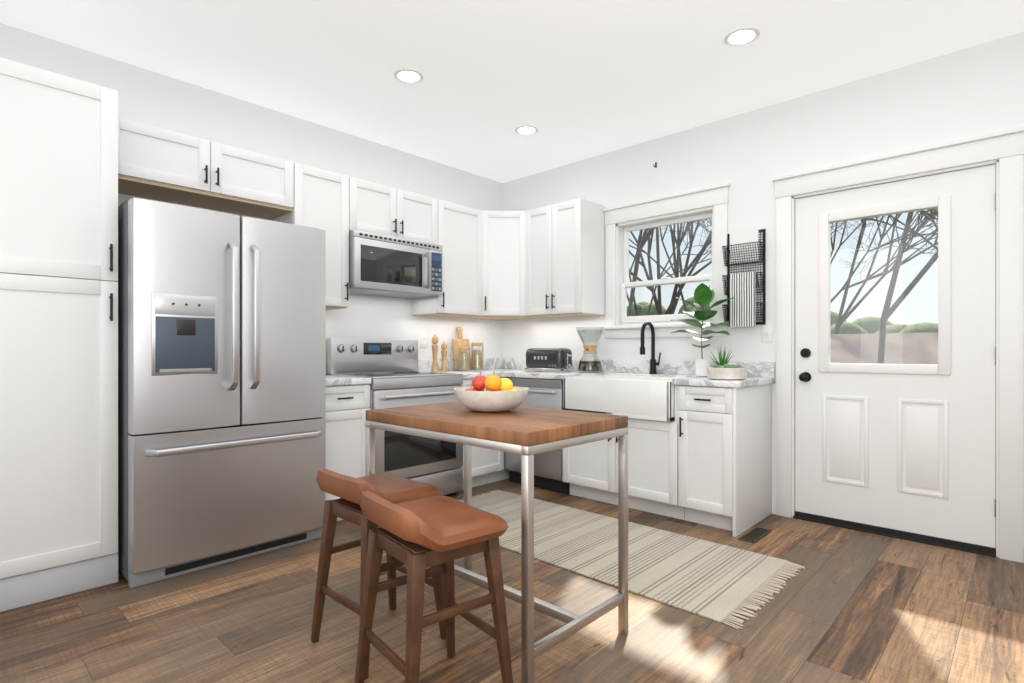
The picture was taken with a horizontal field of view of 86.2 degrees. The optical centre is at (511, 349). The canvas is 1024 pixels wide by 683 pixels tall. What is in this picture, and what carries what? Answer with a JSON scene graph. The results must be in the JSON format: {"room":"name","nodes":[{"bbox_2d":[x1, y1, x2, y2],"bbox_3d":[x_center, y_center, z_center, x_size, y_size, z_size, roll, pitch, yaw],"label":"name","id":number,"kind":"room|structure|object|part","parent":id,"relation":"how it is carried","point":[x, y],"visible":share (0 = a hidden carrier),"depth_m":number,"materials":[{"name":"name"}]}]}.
{"room":"kitchen","nodes":[
{"label":"kitchen","id":0,"kind":"room"},
{"bbox_2d":[0,23,502,359],"bbox_3d":[-1.673,-0.270,3.711,0.120,2.700,4.740,0,0,43],"label":"wall","id":1,"kind":"structure","parent":0,"point":[149,97],"depth_m":3.86,"materials":[{"name":"white paint"}]},
{"bbox_2d":[118,117,297,219],"bbox_3d":[-1.826,-1.037,3.203,0.346,0.290,0.966,0,0,43],"label":"upper cabinet","id":2,"kind":"object","parent":1,"relation":"attached to","point":[159,164],"depth_m":3.08,"materials":[{"name":"white wood"}]},
{"bbox_2d":[270,163,353,309],"bbox_3d":[-1.363,-0.737,3.696,0.346,0.890,0.383,0,0,43],"label":"upper cabinet","id":3,"kind":"object","parent":1,"relation":"attached to","point":[325,198],"depth_m":3.63,"materials":[{"name":"white wood"}]},
{"bbox_2d":[354,178,441,245],"bbox_3d":[-0.967,-0.998,4.117,0.346,0.369,0.768,0,0,43],"label":"upper cabinet","id":4,"kind":"object","parent":1,"relation":"attached to","point":[380,209],"depth_m":3.99,"materials":[{"name":"white wood"}]},
{"bbox_2d":[349,230,442,298],"bbox_3d":[-0.928,-0.614,4.078,0.452,0.388,0.764,0,0,43],"label":"microwave","id":5,"kind":"object","parent":4,"relation":"attached to","point":[386,266],"visible":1,"depth_m":3.92,"materials":[{"name":"silver metal"}]},
{"bbox_2d":[420,334,426,347],"bbox_3d":[-0.744,-0.077,4.607,0.008,0.115,0.070,0,0,43],"label":"electrical outlet plate","id":6,"kind":"object","parent":1,"relation":"attached to","point":[423,340],"depth_m":4.60,"materials":[{"name":"white plastic"}]},
{"bbox_2d":[412,200,481,317],"bbox_3d":[-0.538,-0.737,4.574,0.346,0.890,0.483,0,0,43],"label":"upper cabinet","id":7,"kind":"object","parent":1,"relation":"attached to","point":[461,225],"depth_m":4.46,"materials":[{"name":"white wood"}]},
{"bbox_2d":[467,335,472,347],"bbox_3d":[-0.380,-0.077,4.994,0.008,0.115,0.070,0,0,43],"label":"electrical outlet plate","id":8,"kind":"object","parent":1,"relation":"attached to","point":[470,337],"depth_m":4.99,"materials":[{"name":"white plastic"}]},
{"bbox_2d":[462,211,542,319],"bbox_3d":[-0.077,-0.734,4.873,0.608,0.896,0.612,0,0,43],"label":"upper cabinet","id":9,"kind":"object","parent":1,"relation":"attached to","point":[503,265],"visible":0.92,"depth_m":4.64,"materials":[{"name":"white wood"}]},
{"bbox_2d":[0,478,1023,682],"bbox_3d":[0.084,1.140,2.061,4.940,0.120,4.740,0,0,43],"label":"floor","id":10,"kind":"structure","parent":0,"point":[845,605],"depth_m":2.14,"materials":[{"name":"brown wood"}]},
{"bbox_2d":[0,57,117,611],"bbox_3d":[-2.300,-0.063,2.462,0.668,2.286,0.764,0,0,43],"label":"pantry","id":11,"kind":"object","parent":10,"relation":"on","point":[58,335],"visible":1,"depth_m":2.38,"materials":[{"name":"white wood"}]},
{"bbox_2d":[118,197,325,587],"bbox_3d":[-1.626,0.189,3.018,0.828,1.782,0.934,0,0,43],"label":"fridge","id":12,"kind":"object","parent":10,"relation":"on","point":[221,387],"visible":0.92,"depth_m":2.68,"materials":[{"name":"grey metal"}]},
{"bbox_2d":[324,384,369,520],"bbox_3d":[-1.269,0.649,3.598,0.616,0.862,0.388,0,0,43],"label":"base cabinet","id":13,"kind":"object","parent":10,"relation":"on","point":[347,406],"depth_m":3.41,"materials":[{"name":"white wood"}]},
{"bbox_2d":[326,358,524,385],"bbox_3d":[-0.628,0.148,4.271,0.633,0.136,2.250,0,0,43],"label":"countertop","id":14,"kind":"structure","parent":13,"relation":"on","point":[491,366],"depth_m":4.58,"materials":[{"name":"stone"}]},
{"bbox_2d":[431,334,438,371],"bbox_3d":[-0.633,0.023,4.497,0.058,0.312,0.058,0,0,43],"label":"pepper mill","id":15,"kind":"object","parent":14,"relation":"on","point":[435,352],"visible":1,"depth_m":4.48,"materials":[{"name":"brown wood"}]},
{"bbox_2d":[441,341,447,371],"bbox_3d":[-0.568,0.053,4.574,0.058,0.252,0.058,0,0,43],"label":"pepper mill","id":16,"kind":"object","parent":14,"relation":"on","point":[444,356],"visible":1,"depth_m":4.55,"materials":[{"name":"brown wood"}]},
{"bbox_2d":[452,326,470,369],"bbox_3d":[-0.447,-0.019,4.844,0.078,0.386,0.190,0,0,43],"label":"cutting board","id":17,"kind":"object","parent":14,"relation":"on","point":[460,341],"visible":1,"depth_m":4.82,"materials":[{"name":"brown wood"}]},
{"bbox_2d":[459,347,469,370],"bbox_3d":[-0.406,0.076,4.659,0.096,0.205,0.096,0,0,43],"label":"storage jar","id":18,"kind":"object","parent":14,"relation":"on","point":[464,361],"visible":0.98,"depth_m":4.62,"materials":[{"name":"clear glass"}]},
{"bbox_2d":[471,342,483,370],"bbox_3d":[-0.303,0.056,4.791,0.110,0.245,0.110,0,0,43],"label":"storage jar","id":19,"kind":"object","parent":14,"relation":"on","point":[477,359],"visible":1,"depth_m":4.75,"materials":[{"name":"clear glass"}]},
{"bbox_2d":[311,468,445,678],"bbox_3d":[-0.492,0.759,2.040,0.384,0.645,0.367,0,0,43],"label":"stool","id":20,"kind":"object","parent":10,"relation":"on","point":[389,487],"visible":0.69,"depth_m":2.00,"materials":[{"name":"leather"}]},
{"bbox_2d":[326,338,462,496],"bbox_3d":[-0.822,0.497,3.976,0.698,1.165,0.765,0,0,43],"label":"range","id":21,"kind":"object","parent":10,"relation":"on","point":[389,367],"visible":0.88,"depth_m":3.89,"materials":[{"name":"silver metal"}]},
{"bbox_2d":[354,490,512,682],"bbox_3d":[-0.244,0.759,1.690,0.367,0.645,0.384,0,0,-39],"label":"stool","id":22,"kind":"object","parent":10,"relation":"on","point":[418,537],"visible":1,"depth_m":1.63,"materials":[{"name":"leather"}]},
{"bbox_2d":[460,377,507,489],"bbox_3d":[-0.446,0.649,4.474,0.616,0.862,0.468,0,0,43],"label":"base cabinet","id":23,"kind":"object","parent":10,"relation":"on","point":[487,464],"depth_m":4.32,"materials":[{"name":"white wood"}]},
{"bbox_2d":[365,402,627,682],"bbox_3d":[-0.085,0.666,2.188,0.909,0.828,0.578,0,0,43],"label":"island table","id":24,"kind":"object","parent":10,"relation":"on","point":[526,433],"visible":0.77,"depth_m":1.96,"materials":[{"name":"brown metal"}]},
{"bbox_2d":[454,387,528,411],"bbox_3d":[-0.085,0.205,2.261,0.312,0.092,0.312,0,0,43],"label":"fruit bowl","id":25,"kind":"object","parent":24,"relation":"on","point":[490,401],"visible":0.96,"depth_m":2.15,"materials":[{"name":"ceramic"}]},
{"bbox_2d":[464,372,517,390],"bbox_3d":[-0.082,0.161,2.263,0.234,0.142,0.236,0,0,43],"label":"fruit","id":26,"kind":"object","parent":25,"relation":"in","point":[492,382],"visible":0.48,"depth_m":2.23,"materials":[{"name":"multicoloured food"}]},
{"bbox_2d":[504,377,569,493],"bbox_3d":[0.332,0.651,4.437,0.598,0.858,0.656,0,0,43],"label":"dishwasher","id":27,"kind":"object","parent":10,"relation":"on","point":[548,465],"visible":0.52,"depth_m":4.17,"materials":[{"name":"silver metal"}]},
{"bbox_2d":[563,418,663,514],"bbox_3d":[0.934,0.766,3.922,0.968,0.628,0.616,0,0,43],"label":"base cabinet","id":28,"kind":"object","parent":10,"relation":"on","point":[590,469],"depth_m":3.69,"materials":[{"name":"white wood"}]},
{"bbox_2d":[458,490,804,628],"bbox_3d":[0.382,1.075,3.161,2.183,0.009,0.858,0,0,43],"label":"rug","id":29,"kind":"object","parent":10,"relation":"on","point":[717,582],"visible":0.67,"depth_m":2.80,"materials":[{"name":"beige fabric"}]},
{"bbox_2d":[664,383,771,536],"bbox_3d":[1.352,0.649,3.528,0.421,0.862,0.618,0,0,43],"label":"base cabinet","id":30,"kind":"object","parent":10,"relation":"on","point":[705,457],"depth_m":3.33,"materials":[{"name":"white wood"}]},
{"bbox_2d":[503,358,774,387],"bbox_3d":[0.613,0.148,4.214,2.476,0.136,0.633,0,0,43],"label":"countertop","id":31,"kind":"structure","parent":30,"relation":"on","point":[760,373],"depth_m":4.06,"materials":[{"name":"stone"}]},
{"bbox_2d":[525,348,572,371],"bbox_3d":[0.317,0.081,4.604,0.430,0.196,0.189,0,0,43],"label":"toaster","id":32,"kind":"object","parent":31,"relation":"on","point":[550,359],"visible":1,"depth_m":4.51,"materials":[{"name":"grey metal"}]},
{"bbox_2d":[576,327,604,372],"bbox_3d":[0.630,-0.001,4.360,0.246,0.360,0.227,0,0,43],"label":"coffee maker","id":33,"kind":"object","parent":31,"relation":"on","point":[590,337],"visible":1,"depth_m":4.30,"materials":[{"name":"clear glass"}]},
{"bbox_2d":[563,375,684,421],"bbox_3d":[0.853,0.322,3.881,0.836,0.254,0.517,0,0,43],"label":"sink","id":34,"kind":"object","parent":31,"relation":"in","point":[645,397],"visible":0.67,"depth_m":3.66,"materials":[{"name":"white ceramic"}]},
{"bbox_2d":[640,321,660,373],"bbox_3d":[1.027,-0.017,4.058,0.094,0.392,0.203,0,0,43],"label":"faucet","id":35,"kind":"object","parent":31,"relation":"on","point":[653,363],"visible":1,"depth_m":4.10,"materials":[{"name":"black metal"}]},
{"bbox_2d":[671,283,733,376],"bbox_3d":[1.284,-0.132,3.698,0.438,0.622,0.418,0,0,43],"label":"plant","id":36,"kind":"object","parent":31,"relation":"on","point":[704,294],"visible":1,"depth_m":3.66,"materials":[{"name":"green plant"}]},
{"bbox_2d":[707,346,747,379],"bbox_3d":[1.307,0.074,3.327,0.232,0.209,0.232,0,0,43],"label":"succulent bowl","id":37,"kind":"object","parent":31,"relation":"on","point":[723,370],"visible":1,"depth_m":3.25,"materials":[{"name":"ceramic"}]},
{"bbox_2d":[738,527,771,542],"bbox_3d":[1.417,1.076,3.189,0.090,0.007,0.290,0,0,43],"label":"floor vent","id":38,"kind":"object","parent":10,"relation":"in","point":[755,534],"visible":1,"depth_m":3.18,"materials":[{"name":"brown metal"}]},
{"bbox_2d":[0,0,1023,182],"bbox_3d":[0.084,-1.680,2.061,4.940,0.120,4.740,0,0,43],"label":"ceiling","id":39,"kind":"structure","parent":0,"point":[572,81],"depth_m":3.01,"materials":[{"name":"white paint"}]},
{"bbox_2d":[394,69,422,83],"bbox_3d":[-0.611,-1.615,3.235,0.170,0.009,0.170,0,0,43],"label":"recessed light","id":40,"kind":"object","parent":39,"relation":"in","point":[410,76],"visible":1,"depth_m":3.23,"materials":[{"name":"white plastic"}]},
{"bbox_2d":[515,125,537,134],"bbox_3d":[0.107,-1.615,4.029,0.170,0.009,0.170,0,0,43],"label":"recessed light","id":41,"kind":"object","parent":39,"relation":"in","point":[526,130],"visible":0.98,"depth_m":4.02,"materials":[{"name":"white"}]},
{"bbox_2d":[724,27,759,46],"bbox_3d":[1.188,-1.615,2.828,0.170,0.009,0.170,0,0,43],"label":"recessed light","id":42,"kind":"object","parent":39,"relation":"in","point":[741,36],"visible":1,"depth_m":2.82,"materials":[{"name":"white plastic"}]},
{"bbox_2d":[503,32,1023,513],"bbox_3d":[1.665,-0.270,3.745,4.700,2.700,0.120,0,0,43],"label":"wall","id":43,"kind":"structure","parent":0,"point":[945,98],"depth_m":3.63,"materials":[{"name":"white paint"}]},
{"bbox_2d":[526,198,604,317],"bbox_3d":[0.427,-0.734,4.558,0.578,0.896,0.382,0,0,43],"label":"upper cabinet","id":44,"kind":"object","parent":43,"relation":"attached to","point":[565,259],"visible":1,"depth_m":4.41,"materials":[{"name":"white wood"}]},
{"bbox_2d":[601,183,730,337],"bbox_3d":[1.165,-0.625,4.181,1.039,1.060,0.170,0,0,43],"label":"window","id":45,"kind":"structure","parent":43,"relation":"in","point":[716,197],"depth_m":4.18,"materials":[{"name":"white wood"}]},
{"bbox_3d":[1.186,-0.610,4.203,0.775,0.780,0.076,0,0,43],"label":"window sash","id":46,"kind":"part","parent":45,"relation":"part of","materials":[{"name":"white wood"}]},
{"bbox_2d":[722,227,765,326],"bbox_3d":[1.555,-0.487,3.682,0.255,0.665,0.111,0,0,43],"label":"wire rack","id":47,"kind":"object","parent":43,"relation":"attached to","point":[742,248],"visible":1,"depth_m":3.65,"materials":[{"name":"grey metal"}]},
{"bbox_2d":[761,325,771,341],"bbox_3d":[1.689,-0.110,3.629,0.070,0.116,0.016,0,0,43],"label":"switch plate","id":48,"kind":"object","parent":43,"relation":"attached to","point":[766,333],"visible":1,"depth_m":3.63,"materials":[{"name":"white plastic"}]},
{"bbox_2d":[795,164,995,552],"bbox_3d":[2.180,0.044,3.188,0.984,2.038,0.116,0,0,43],"label":"door","id":49,"kind":"structure","parent":43,"relation":"in","point":[904,449],"depth_m":3.12,"materials":[{"name":"white"}]},
{"bbox_2d":[772,127,1023,562],"bbox_3d":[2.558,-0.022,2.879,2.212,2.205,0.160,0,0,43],"label":"door frame","id":50,"kind":"structure","parent":43,"relation":"attached to","point":[1006,148],"depth_m":2.88,"materials":[{"name":"white wood"}]},
{"label":"outside","id":51,"kind":"structure","parent":0,"visible":0},
{"bbox_3d":[37.671,3.380,45.520,120.000,0.200,109.480,0,0,43],"label":"ground","id":52,"kind":"structure","parent":51,"visible":0},
{"bbox_2d":[627,228,653,316],"bbox_3d":[8.366,-6.911,26.918,12.783,20.400,13.804,0,0,43],"label":"tree","id":53,"kind":"object","parent":52,"relation":"on","point":[636,265],"depth_m":28.27,"materials":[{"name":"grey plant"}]},
{"bbox_2d":[627,218,711,322],"bbox_3d":[7.145,-5.047,26.359,13.297,16.657,14.696,0,0,43],"label":"tree","id":54,"kind":"object","parent":52,"relation":"on","point":[652,298],"depth_m":24.38,"materials":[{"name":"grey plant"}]},
{"bbox_2d":[629,218,711,321],"bbox_3d":[11.842,-6.646,40.658,15.786,19.872,22.512,0,0,43],"label":"tree","id":55,"kind":"object","parent":52,"relation":"on","point":[678,262],"depth_m":40.62,"materials":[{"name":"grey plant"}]},
{"bbox_2d":[656,227,711,321],"bbox_3d":[5.663,-6.088,19.797,12.537,18.749,16.082,0,0,43],"label":"tree","id":56,"kind":"object","parent":52,"relation":"on","point":[681,286],"depth_m":18.76,"materials":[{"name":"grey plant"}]},
{"bbox_2d":[629,219,876,311],"bbox_3d":[12.212,-5.921,34.474,18.100,18.402,15.389,0,0,43],"label":"tree","id":57,"kind":"object","parent":52,"relation":"on","point":[681,294],"depth_m":35.34,"materials":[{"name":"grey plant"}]},
{"bbox_2d":[627,296,937,333],"bbox_3d":[24.324,-1.113,59.501,72.140,10.983,13.243,0,0,43],"label":"hedge","id":58,"kind":"object","parent":52,"relation":"on","point":[859,322],"depth_m":52.14,"materials":[{"name":"green plant"}]},
{"bbox_2d":[831,332,937,364],"bbox_3d":[15.245,1.305,21.639,13.800,3.950,9.800,0,0,43],"label":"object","id":59,"kind":"structure","parent":52,"relation":"on","point":[892,351],"depth_m":20.56,"materials":[{"name":"white"}]},
{"bbox_2d":[831,209,937,249],"bbox_3d":[21.627,-6.149,29.938,13.491,18.869,18.682,0,0,43],"label":"tree","id":60,"kind":"object","parent":52,"relation":"on","point":[926,216],"depth_m":30.45,"materials":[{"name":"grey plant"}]},
{"bbox_2d":[831,208,937,302],"bbox_3d":[26.033,-5.988,37.674,14.633,18.536,15.172,0,0,43],"label":"tree","id":61,"kind":"object","parent":52,"relation":"on","point":[874,276],"depth_m":36.12,"materials":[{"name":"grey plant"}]},
{"bbox_2d":[835,210,937,333],"bbox_3d":[23.655,-7.383,30.052,13.685,21.340,14.381,0,0,43],"label":"tree","id":62,"kind":"object","parent":52,"relation":"on","point":[841,318],"depth_m":31.41,"materials":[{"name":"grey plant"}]},
{"bbox_2d":[877,212,937,363],"bbox_3d":[11.180,-5.150,9.681,12.310,16.873,15.914,0,0,43],"label":"tree","id":63,"kind":"object","parent":52,"relation":"on","point":[892,284],"depth_m":12.82,"materials":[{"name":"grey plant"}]}
]}

